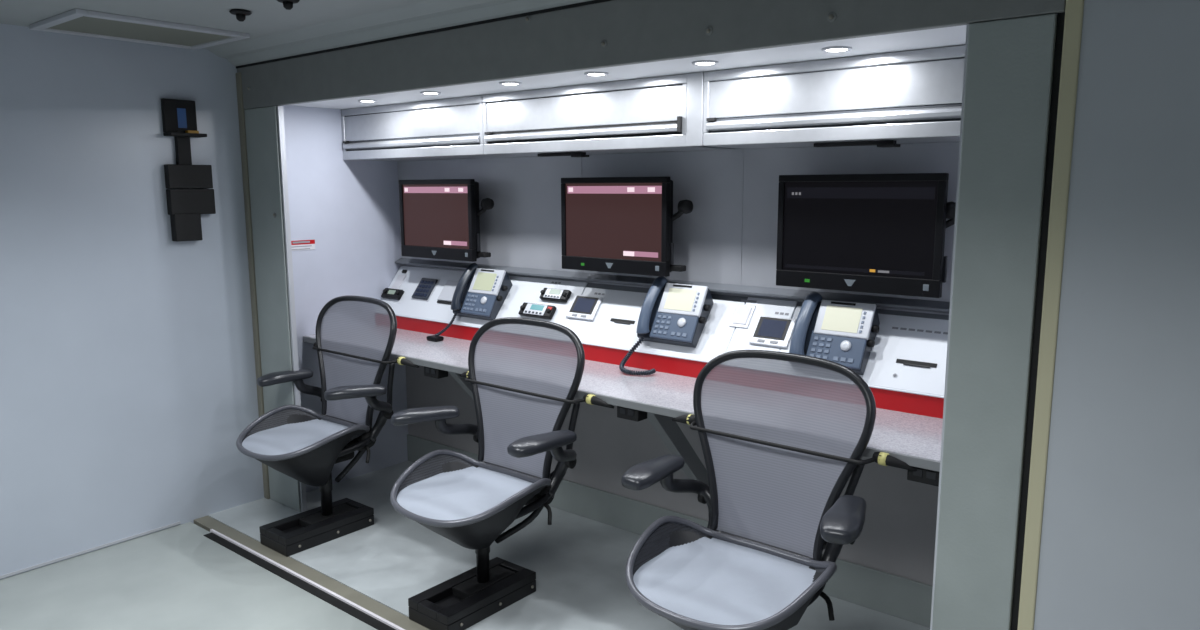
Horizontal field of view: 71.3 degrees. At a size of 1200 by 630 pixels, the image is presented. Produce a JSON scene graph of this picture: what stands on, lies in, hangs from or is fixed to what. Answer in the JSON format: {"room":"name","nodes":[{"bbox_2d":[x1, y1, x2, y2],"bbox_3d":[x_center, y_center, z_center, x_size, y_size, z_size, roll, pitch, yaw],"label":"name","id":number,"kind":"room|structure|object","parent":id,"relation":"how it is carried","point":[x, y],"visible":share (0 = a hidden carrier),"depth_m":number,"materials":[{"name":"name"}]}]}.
{"room":"control room","nodes":[
{"label":"control room","id":0,"kind":"room"},
{"bbox_2d":[0,23,263,579],"bbox_3d":[-2.865,0.073,3.082,0.080,2.420,3.320,7,11,39],"label":"wall","id":1,"kind":"structure","parent":0,"point":[128,386],"depth_m":3.79,"materials":[{"name":"white paint"}]},
{"bbox_2d":[0,521,180,578],"bbox_3d":[-2.976,1.196,3.042,0.006,0.012,2.850,7,11,39],"label":"trim","id":2,"kind":"structure","parent":1,"relation":"attached to","point":[179,522],"depth_m":3.81,"materials":[{"name":"grey metal"}]},
{"bbox_2d":[161,98,215,241],"bbox_3d":[-1.947,-0.685,3.977,0.079,0.660,0.212,7,11,39],"label":"wall-mounted device","id":3,"kind":"object","parent":1,"relation":"attached to","point":[185,207],"visible":1,"depth_m":3.96,"materials":[{"name":"black plastic"}]},
{"bbox_2d":[163,132,206,137],"bbox_3d":[-1.955,-0.849,3.943,0.079,0.015,0.170,7,11,39],"label":"shelf","id":4,"kind":"object","parent":3,"relation":"attached to","point":[175,134],"depth_m":3.93,"materials":[{"name":"black metal"}]},
{"bbox_2d":[181,522,376,629],"bbox_3d":[-0.588,1.233,2.972,3.800,0.043,0.046,7,11,39],"label":"trim","id":5,"kind":"structure","parent":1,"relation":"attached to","point":[189,525],"depth_m":3.87,"materials":[{"name":"plastic"}]},
{"bbox_2d":[194,516,429,629],"bbox_3d":[-0.542,1.222,3.028,3.800,0.049,0.071,7,11,39],"label":"trim","id":6,"kind":"structure","parent":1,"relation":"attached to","point":[207,523],"depth_m":3.57,"materials":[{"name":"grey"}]},
{"bbox_2d":[0,525,374,629],"bbox_3d":[-0.731,1.534,1.242,6.000,0.114,2.853,7,11,39],"label":"floor","id":7,"kind":"structure","parent":0,"point":[173,578],"depth_m":3.43,"materials":[{"name":"plastic"}]},
{"bbox_2d":[203,532,395,629],"bbox_3d":[-0.501,1.242,2.906,3.580,0.046,0.041,7,11,39],"label":"trim","id":8,"kind":"structure","parent":7,"relation":"attached to","point":[326,597],"depth_m":3.50,"materials":[{"name":"black rubber"}]},
{"bbox_2d":[0,0,591,65],"bbox_3d":[-0.592,-0.833,1.061,6.000,0.152,3.320,7,11,39],"label":"ceiling","id":9,"kind":"structure","parent":0,"point":[276,32],"depth_m":3.18,"materials":[{"name":"grey paint"}]},
{"bbox_2d":[29,9,249,49],"bbox_3d":[-1.923,-1.192,3.516,0.500,0.018,0.680,7,11,39],"label":"ceiling vent","id":10,"kind":"object","parent":9,"relation":"in","point":[80,22],"visible":1,"depth_m":3.47,"materials":[{"name":"grey metal"}]},
{"bbox_2d":[49,16,229,45],"bbox_3d":[-1.923,-1.195,3.516,0.420,0.009,0.600,7,11,39],"label":"diffuser","id":11,"kind":"object","parent":10,"relation":"attached to","point":[78,25],"depth_m":3.53,"materials":[{"name":"grey"}]},
{"bbox_2d":[229,9,251,21],"bbox_3d":[-1.356,-1.129,3.156,0.080,0.038,0.080,7,11,39],"label":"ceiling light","id":12,"kind":"object","parent":9,"relation":"attached to","point":[241,14],"depth_m":3.14,"materials":[{"name":"black plastic"}]},
{"bbox_2d":[277,0,299,9],"bbox_3d":[-1.101,-1.098,2.950,0.080,0.038,0.080,7,11,39],"label":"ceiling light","id":13,"kind":"object","parent":9,"relation":"attached to","point":[287,4],"depth_m":2.94,"materials":[{"name":"black"}]},
{"bbox_2d":[283,105,407,491],"bbox_3d":[-1.441,-0.084,4.612,0.030,2.055,0.842,7,11,39],"label":"wall","id":14,"kind":"structure","parent":0,"point":[350,208],"depth_m":4.55,"materials":[{"name":"white paint"}]},
{"bbox_2d":[291,240,314,250],"bbox_3d":[-1.567,-0.366,4.386,0.003,0.052,0.160,7,11,39],"label":"wall label","id":15,"kind":"object","parent":14,"relation":"attached to","point":[297,245],"visible":0.73,"depth_m":4.39,"materials":[{"name":"white plastic"}]},
{"bbox_2d":[292,241,311,249],"bbox_3d":[-1.566,-0.365,4.386,0.001,0.043,0.120,7,11,39],"label":"print","id":16,"kind":"object","parent":15,"relation":"attached to","point":[296,245],"depth_m":4.39,"materials":[{"name":"white paper"}]},
{"bbox_2d":[208,461,929,629],"bbox_3d":[-0.151,1.169,3.585,3.900,0.120,1.284,7,11,39],"label":"floor","id":17,"kind":"structure","parent":0,"point":[578,562],"depth_m":3.68,"materials":[{"name":"plastic"}]},
{"bbox_2d":[236,295,396,556],"bbox_3d":[-1.343,0.496,3.943,0.737,1.108,0.656,7,11,39],"label":"mesh office chair","id":18,"kind":"object","parent":17,"relation":"on","point":[303,444],"visible":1,"depth_m":3.99,"materials":[{"name":"grey fabric"}]},
{"bbox_2d":[390,317,584,629],"bbox_3d":[-0.462,0.602,3.232,0.774,1.108,0.656,7,11,39],"label":"mesh office chair","id":19,"kind":"object","parent":17,"relation":"on","point":[465,500],"visible":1,"depth_m":3.29,"materials":[{"name":"grey fabric"}]},
{"bbox_2d":[621,350,875,629],"bbox_3d":[0.427,0.710,2.514,0.775,1.110,0.679,7,11,39],"label":"mesh office chair","id":20,"kind":"object","parent":17,"relation":"on","point":[758,562],"visible":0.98,"depth_m":2.61,"materials":[{"name":"grey fabric"}]},
{"bbox_2d":[397,142,958,585],"bbox_3d":[0.203,0.022,3.847,3.554,2.105,0.040,7,11,39],"label":"wall","id":21,"kind":"structure","parent":0,"point":[522,228],"depth_m":3.60,"materials":[{"name":"grey paint"}]},
{"bbox_2d":[341,95,536,160],"bbox_3d":[-0.855,-0.941,4.299,1.105,0.266,0.372,7,11,39],"label":"upper cabinet","id":22,"kind":"object","parent":21,"relation":"attached to","point":[451,128],"visible":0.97,"depth_m":4.14,"materials":[{"name":"metal"}]},
{"bbox_2d":[399,179,493,261],"bbox_3d":[-0.798,-0.511,4.460,0.659,0.418,0.158,7,11,39],"label":"monitor","id":23,"kind":"object","parent":21,"relation":"attached to","point":[440,218],"visible":1,"depth_m":4.39,"materials":[{"name":"black plastic"}]},
{"bbox_2d":[482,72,734,156],"bbox_3d":[0.031,-0.823,3.584,1.181,0.288,0.373,7,11,39],"label":"upper cabinet","id":24,"kind":"object","parent":21,"relation":"attached to","point":[644,115],"depth_m":3.40,"materials":[{"name":"metal"}]},
{"bbox_2d":[303,316,943,485],"bbox_3d":[-0.018,0.500,3.644,3.490,0.681,0.662,7,11,39],"label":"console desk","id":25,"kind":"object","parent":21,"relation":"attached to","point":[907,426],"visible":0.23,"depth_m":3.32,"materials":[{"name":"laminate"}]},
{"bbox_2d":[312,342,418,367],"bbox_3d":[-1.196,0.188,4.103,0.864,0.045,0.119,7,11,39],"label":"strap","id":26,"kind":"object","parent":25,"relation":"attached to","point":[400,360],"visible":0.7,"depth_m":3.91,"materials":[{"name":"black"}]},
{"bbox_2d":[424,366,447,378],"bbox_3d":[-0.752,0.258,3.831,0.100,0.048,0.063,7,11,39],"label":"outlet box","id":27,"kind":"object","parent":25,"relation":"attached to","point":[430,372],"visible":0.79,"depth_m":3.80,"materials":[{"name":"black plastic"}]},
{"bbox_2d":[426,368,434,373],"bbox_3d":[-0.771,0.255,3.807,0.064,0.020,0.002,7,11,39],"label":"socket","id":28,"kind":"object","parent":27,"relation":"attached to","point":[428,370],"depth_m":3.81,"materials":[{"name":"black plastic"}]},
{"bbox_2d":[426,312,456,341],"bbox_3d":[-0.816,0.056,4.310,0.147,0.143,0.086,-8,11,-40],"label":"phone cord","id":29,"kind":"object","parent":25,"relation":"on","point":[436,337],"visible":1,"depth_m":4.30,"materials":[{"name":"black plastic"}]},
{"bbox_2d":[460,371,613,408],"bbox_3d":[-0.305,0.295,3.383,0.864,0.045,0.119,7,11,39],"label":"strap","id":30,"kind":"object","parent":25,"relation":"attached to","point":[590,399],"visible":0.84,"depth_m":3.22,"materials":[{"name":"black"}]},
{"bbox_2d":[617,406,646,421],"bbox_3d":[0.119,0.362,3.127,0.100,0.048,0.063,7,11,39],"label":"outlet box","id":31,"kind":"object","parent":25,"relation":"attached to","point":[622,412],"visible":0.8,"depth_m":3.10,"materials":[{"name":"black plastic"}]},
{"bbox_2d":[620,408,633,415],"bbox_3d":[0.100,0.360,3.103,0.064,0.020,0.002,7,11,39],"label":"socket","id":32,"kind":"object","parent":31,"relation":"attached to","point":[623,411],"depth_m":3.11,"materials":[{"name":"black plastic"}]},
{"bbox_2d":[619,337,655,374],"bbox_3d":[0.153,0.174,3.511,0.123,0.143,0.148,-4,10,-25],"label":"phone cord","id":33,"kind":"object","parent":25,"relation":"on","point":[625,359],"visible":1,"depth_m":3.52,"materials":[{"name":"grey plastic"}]},
{"bbox_2d":[382,258,949,397],"bbox_3d":[0.126,0.023,3.751,3.490,0.371,0.205,7,11,39],"label":"console","id":34,"kind":"object","parent":25,"relation":"on","point":[717,337],"depth_m":3.49,"materials":[{"name":"white plastic"}]},
{"bbox_2d":[381,288,403,299],"bbox_3d":[-1.181,-0.120,4.762,0.156,0.057,0.051,7,11,39],"label":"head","id":35,"kind":"object","parent":34,"relation":"on","point":[389,293],"visible":1,"depth_m":4.74},
{"bbox_2d":[391,270,406,288],"bbox_3d":[-1.155,-0.197,4.811,0.065,0.122,0.096,7,11,39],"label":"module","id":36,"kind":"object","parent":34,"relation":"attached to","point":[400,278],"visible":0.82,"depth_m":4.81,"materials":[{"name":"white plastic"}]},
{"bbox_2d":[411,277,439,300],"bbox_3d":[-0.969,-0.143,4.638,0.150,0.116,0.096,7,11,39],"label":"keypad","id":37,"kind":"object","parent":34,"relation":"on","point":[426,287],"visible":1,"depth_m":4.62,"materials":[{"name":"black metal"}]},
{"bbox_2d":[437,280,457,304],"bbox_3d":[-0.811,-0.122,4.509,0.132,0.116,0.093,7,11,39],"label":"card reader","id":38,"kind":"object","parent":34,"relation":"on","point":[447,292],"visible":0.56,"depth_m":4.51,"materials":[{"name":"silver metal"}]},
{"bbox_2d":[451,263,511,320],"bbox_3d":[-0.610,-0.121,4.287,0.305,0.274,0.196,7,11,39],"label":"desk phone","id":39,"kind":"object","parent":34,"relation":"on","point":[479,293],"visible":1,"depth_m":4.26,"materials":[{"name":"grey plastic"}]},
{"bbox_2d":[518,302,556,318],"bbox_3d":[-0.304,-0.020,4.056,0.210,0.063,0.057,7,11,39],"label":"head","id":40,"kind":"object","parent":34,"relation":"on","point":[527,309],"visible":1,"depth_m":4.04},
{"bbox_2d":[539,288,571,302],"bbox_3d":[-0.217,-0.097,4.050,0.170,0.059,0.054,7,11,39],"label":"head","id":41,"kind":"object","parent":34,"relation":"on","point":[549,294],"visible":1,"depth_m":4.03},
{"bbox_2d":[566,295,602,320],"bbox_3d":[-0.073,-0.035,3.909,0.165,0.102,0.084,7,11,39],"label":"panel","id":42,"kind":"object","parent":34,"relation":"on","point":[582,307],"visible":1,"depth_m":3.90,"materials":[{"name":"white plastic"}]},
{"bbox_2d":[636,276,713,347],"bbox_3d":[0.317,-0.016,3.543,0.305,0.274,0.196,7,11,39],"label":"desk phone","id":43,"kind":"object","parent":34,"relation":"on","point":[670,313],"visible":1,"depth_m":3.52,"materials":[{"name":"grey plastic"}]},
{"bbox_2d":[729,299,756,327],"bbox_3d":[0.587,-0.005,3.420,0.084,0.104,0.085,7,11,39],"label":"switch plate","id":44,"kind":"object","parent":34,"relation":"attached to","point":[743,313],"visible":1,"depth_m":3.41,"materials":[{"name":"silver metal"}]},
{"bbox_2d":[749,315,796,347],"bbox_3d":[0.681,0.065,3.294,0.165,0.106,0.087,7,11,39],"label":"panel","id":45,"kind":"object","parent":34,"relation":"on","point":[771,331],"visible":0.96,"depth_m":3.28,"materials":[{"name":"white plastic"}]},
{"bbox_2d":[789,292,879,374],"bbox_3d":[0.866,0.064,3.089,0.305,0.274,0.196,7,11,39],"label":"desk phone","id":46,"kind":"object","parent":34,"relation":"on","point":[844,333],"visible":0.9,"depth_m":3.06,"materials":[{"name":"grey plastic"}]},
{"bbox_2d":[892,327,947,334],"bbox_3d":[1.141,0.056,2.979,0.202,0.007,0.006,7,11,39],"label":"panel caption","id":47,"kind":"object","parent":34,"relation":"on","point":[928,331],"visible":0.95,"depth_m":2.98,"materials":[{"name":"grey"}]},
{"bbox_2d":[672,414,916,470],"bbox_3d":[0.569,0.400,2.678,0.864,0.045,0.119,7,11,39],"label":"strap","id":48,"kind":"object","parent":25,"relation":"attached to","point":[882,458],"visible":0.94,"depth_m":2.54,"materials":[{"name":"black"}]},
{"bbox_2d":[907,467,939,486],"bbox_3d":[0.960,0.464,2.449,0.100,0.048,0.063,7,11,39],"label":"outlet box","id":49,"kind":"object","parent":25,"relation":"attached to","point":[925,476],"visible":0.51,"depth_m":2.43,"materials":[{"name":"black plastic"}]},
{"bbox_2d":[913,469,935,479],"bbox_3d":[0.941,0.461,2.425,0.064,0.020,0.002,7,11,39],"label":"socket","id":50,"kind":"object","parent":49,"relation":"attached to","point":[921,474],"depth_m":2.43,"materials":[{"name":"black plastic"}]},
{"bbox_2d":[561,176,692,276],"bbox_3d":[0.128,-0.400,3.712,0.669,0.418,0.158,7,11,39],"label":"monitor","id":51,"kind":"object","parent":21,"relation":"attached to","point":[624,225],"visible":1,"depth_m":3.65,"materials":[{"name":"black plastic"}]},
{"bbox_2d":[581,149,743,284],"bbox_3d":[0.248,-0.425,3.712,0.872,0.590,0.002,7,11,39],"label":"trim","id":52,"kind":"structure","parent":21,"relation":"attached to","point":[742,149],"depth_m":3.44,"materials":[{"name":"grey metal"}]},
{"bbox_2d":[407,434,932,627],"bbox_3d":[0.190,0.965,3.971,3.494,0.165,0.012,7,11,39],"label":"baseboard","id":53,"kind":"structure","parent":21,"relation":"attached to","point":[907,599],"depth_m":3.73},
{"bbox_2d":[703,45,964,148],"bbox_3d":[0.955,-0.712,2.839,1.200,0.288,0.372,7,11,39],"label":"upper cabinet","id":54,"kind":"object","parent":21,"relation":"attached to","point":[913,96],"depth_m":2.76,"materials":[{"name":"metal"}]},
{"bbox_2d":[776,173,955,297],"bbox_3d":[0.968,-0.299,3.034,0.638,0.418,0.158,7,11,39],"label":"monitor","id":55,"kind":"object","parent":21,"relation":"attached to","point":[868,233],"visible":0.95,"depth_m":2.96,"materials":[{"name":"black plastic"}]},
{"bbox_2d":[237,0,1199,629],"bbox_3d":[0.466,0.147,2.517,5.800,2.420,0.050,7,11,39],"label":"wall","id":56,"kind":"structure","parent":0,"point":[1120,545],"depth_m":1.99,"materials":[{"name":"grey paint"}]},
{"bbox_2d":[236,72,269,498],"bbox_3d":[-1.777,-0.110,4.304,0.042,2.203,0.030,7,11,39],"label":"trim","id":57,"kind":"structure","parent":56,"relation":"attached to","point":[241,114],"depth_m":4.26,"materials":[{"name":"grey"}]},
{"bbox_2d":[273,106,306,512],"bbox_3d":[-1.517,0.008,4.126,0.013,2.022,0.026,7,11,39],"label":"trim","id":58,"kind":"structure","parent":56,"relation":"attached to","point":[280,115],"depth_m":4.08,"materials":[{"name":"grey metal"}]},
{"bbox_2d":[358,99,376,101],"bbox_3d":[-1.122,-1.032,4.036,0.092,0.007,0.092,7,11,39],"label":"recessed light","id":59,"kind":"object","parent":56,"relation":"attached to","point":[361,100],"visible":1,"depth_m":4.01,"materials":[{"name":"grey"}]},
{"bbox_2d":[236,0,611,68],"bbox_3d":[-0.377,-1.055,2.997,3.670,0.010,0.016,7,11,39],"label":"trim","id":60,"kind":"structure","parent":56,"relation":"attached to","point":[592,1],"depth_m":3.17,"materials":[{"name":"black metal"}]},
{"bbox_2d":[420,91,440,94],"bbox_3d":[-0.751,-0.983,3.704,0.092,0.007,0.092,7,11,39],"label":"recessed light","id":61,"kind":"object","parent":56,"relation":"attached to","point":[422,92],"visible":1,"depth_m":3.68,"materials":[{"name":"grey"}]},
{"bbox_2d":[499,81,521,84],"bbox_3d":[-0.362,-0.934,3.377,0.092,0.007,0.092,7,11,39],"label":"recessed light","id":62,"kind":"object","parent":56,"relation":"attached to","point":[506,82],"visible":1,"depth_m":3.35,"materials":[{"name":"grey"}]},
{"bbox_2d":[525,15,530,22],"bbox_3d":[-0.251,-1.022,2.887,0.026,0.026,0.009,7,11,39],"label":"screw","id":63,"kind":"object","parent":56,"relation":"attached to","point":[527,18],"visible":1,"depth_m":2.88,"materials":[{"name":"grey metal"}]},
{"bbox_2d":[584,72,608,75],"bbox_3d":[-0.014,-0.893,3.103,0.092,0.007,0.092,7,11,39],"label":"recessed light","id":64,"kind":"object","parent":56,"relation":"attached to","point":[586,73],"visible":1,"depth_m":3.09,"materials":[{"name":"grey"}]},
{"bbox_2d":[601,40,606,47],"bbox_3d":[0.010,-0.874,2.695,0.026,0.026,0.009,7,11,39],"label":"screw","id":65,"kind":"object","parent":56,"relation":"attached to","point":[603,42],"visible":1,"depth_m":2.69,"materials":[{"name":"grey metal"}]},
{"bbox_2d":[291,25,966,109],"bbox_3d":[-0.171,-0.927,3.207,3.650,0.030,0.500,7,11,39],"label":"ceiling","id":66,"kind":"structure","parent":56,"relation":"attached to","point":[955,35],"depth_m":2.91,"materials":[{"name":"white paint"}]},
{"bbox_2d":[692,60,718,65],"bbox_3d":[0.357,-0.854,2.836,0.092,0.007,0.092,7,11,39],"label":"recessed light","id":67,"kind":"object","parent":56,"relation":"attached to","point":[701,62],"visible":1,"depth_m":2.81,"materials":[{"name":"white"}]},
{"bbox_2d":[705,26,712,35],"bbox_3d":[0.317,-0.832,2.448,0.026,0.026,0.009,7,11,39],"label":"screw","id":68,"kind":"object","parent":56,"relation":"attached to","point":[708,31],"visible":1,"depth_m":2.44,"materials":[{"name":"grey metal"}]},
{"bbox_2d":[827,12,836,21],"bbox_3d":[0.611,-0.789,2.211,0.026,0.026,0.009,7,11,39],"label":"screw","id":69,"kind":"object","parent":56,"relation":"attached to","point":[831,17],"visible":1,"depth_m":2.21,"materials":[{"name":"grey metal"}]},
{"bbox_2d":[821,46,851,52],"bbox_3d":[0.726,-0.813,2.563,0.092,0.007,0.092,7,11,39],"label":"recessed light","id":70,"kind":"object","parent":56,"relation":"attached to","point":[832,49],"visible":1,"depth_m":2.54,"materials":[{"name":"white"}]},
{"bbox_2d":[930,24,968,629],"bbox_3d":[0.897,0.298,2.175,0.006,2.022,0.024,7,11,39],"label":"trim","id":71,"kind":"structure","parent":56,"relation":"attached to","point":[967,26],"depth_m":2.12,"materials":[{"name":"grey metal"}]},
{"bbox_2d":[1011,12,1064,629],"bbox_3d":[1.055,0.215,2.037,0.019,2.228,0.015,7,11,39],"label":"trim","id":72,"kind":"structure","parent":56,"relation":"attached to","point":[1060,16],"depth_m":2.00,"materials":[{"name":"black"}]},
{"bbox_2d":[1017,0,1083,629],"bbox_3d":[1.069,0.219,2.012,0.036,2.228,0.036,7,11,39],"label":"trim","id":73,"kind":"structure","parent":56,"relation":"attached to","point":[1074,9],"depth_m":1.96,"materials":[{"name":"beige metal"}]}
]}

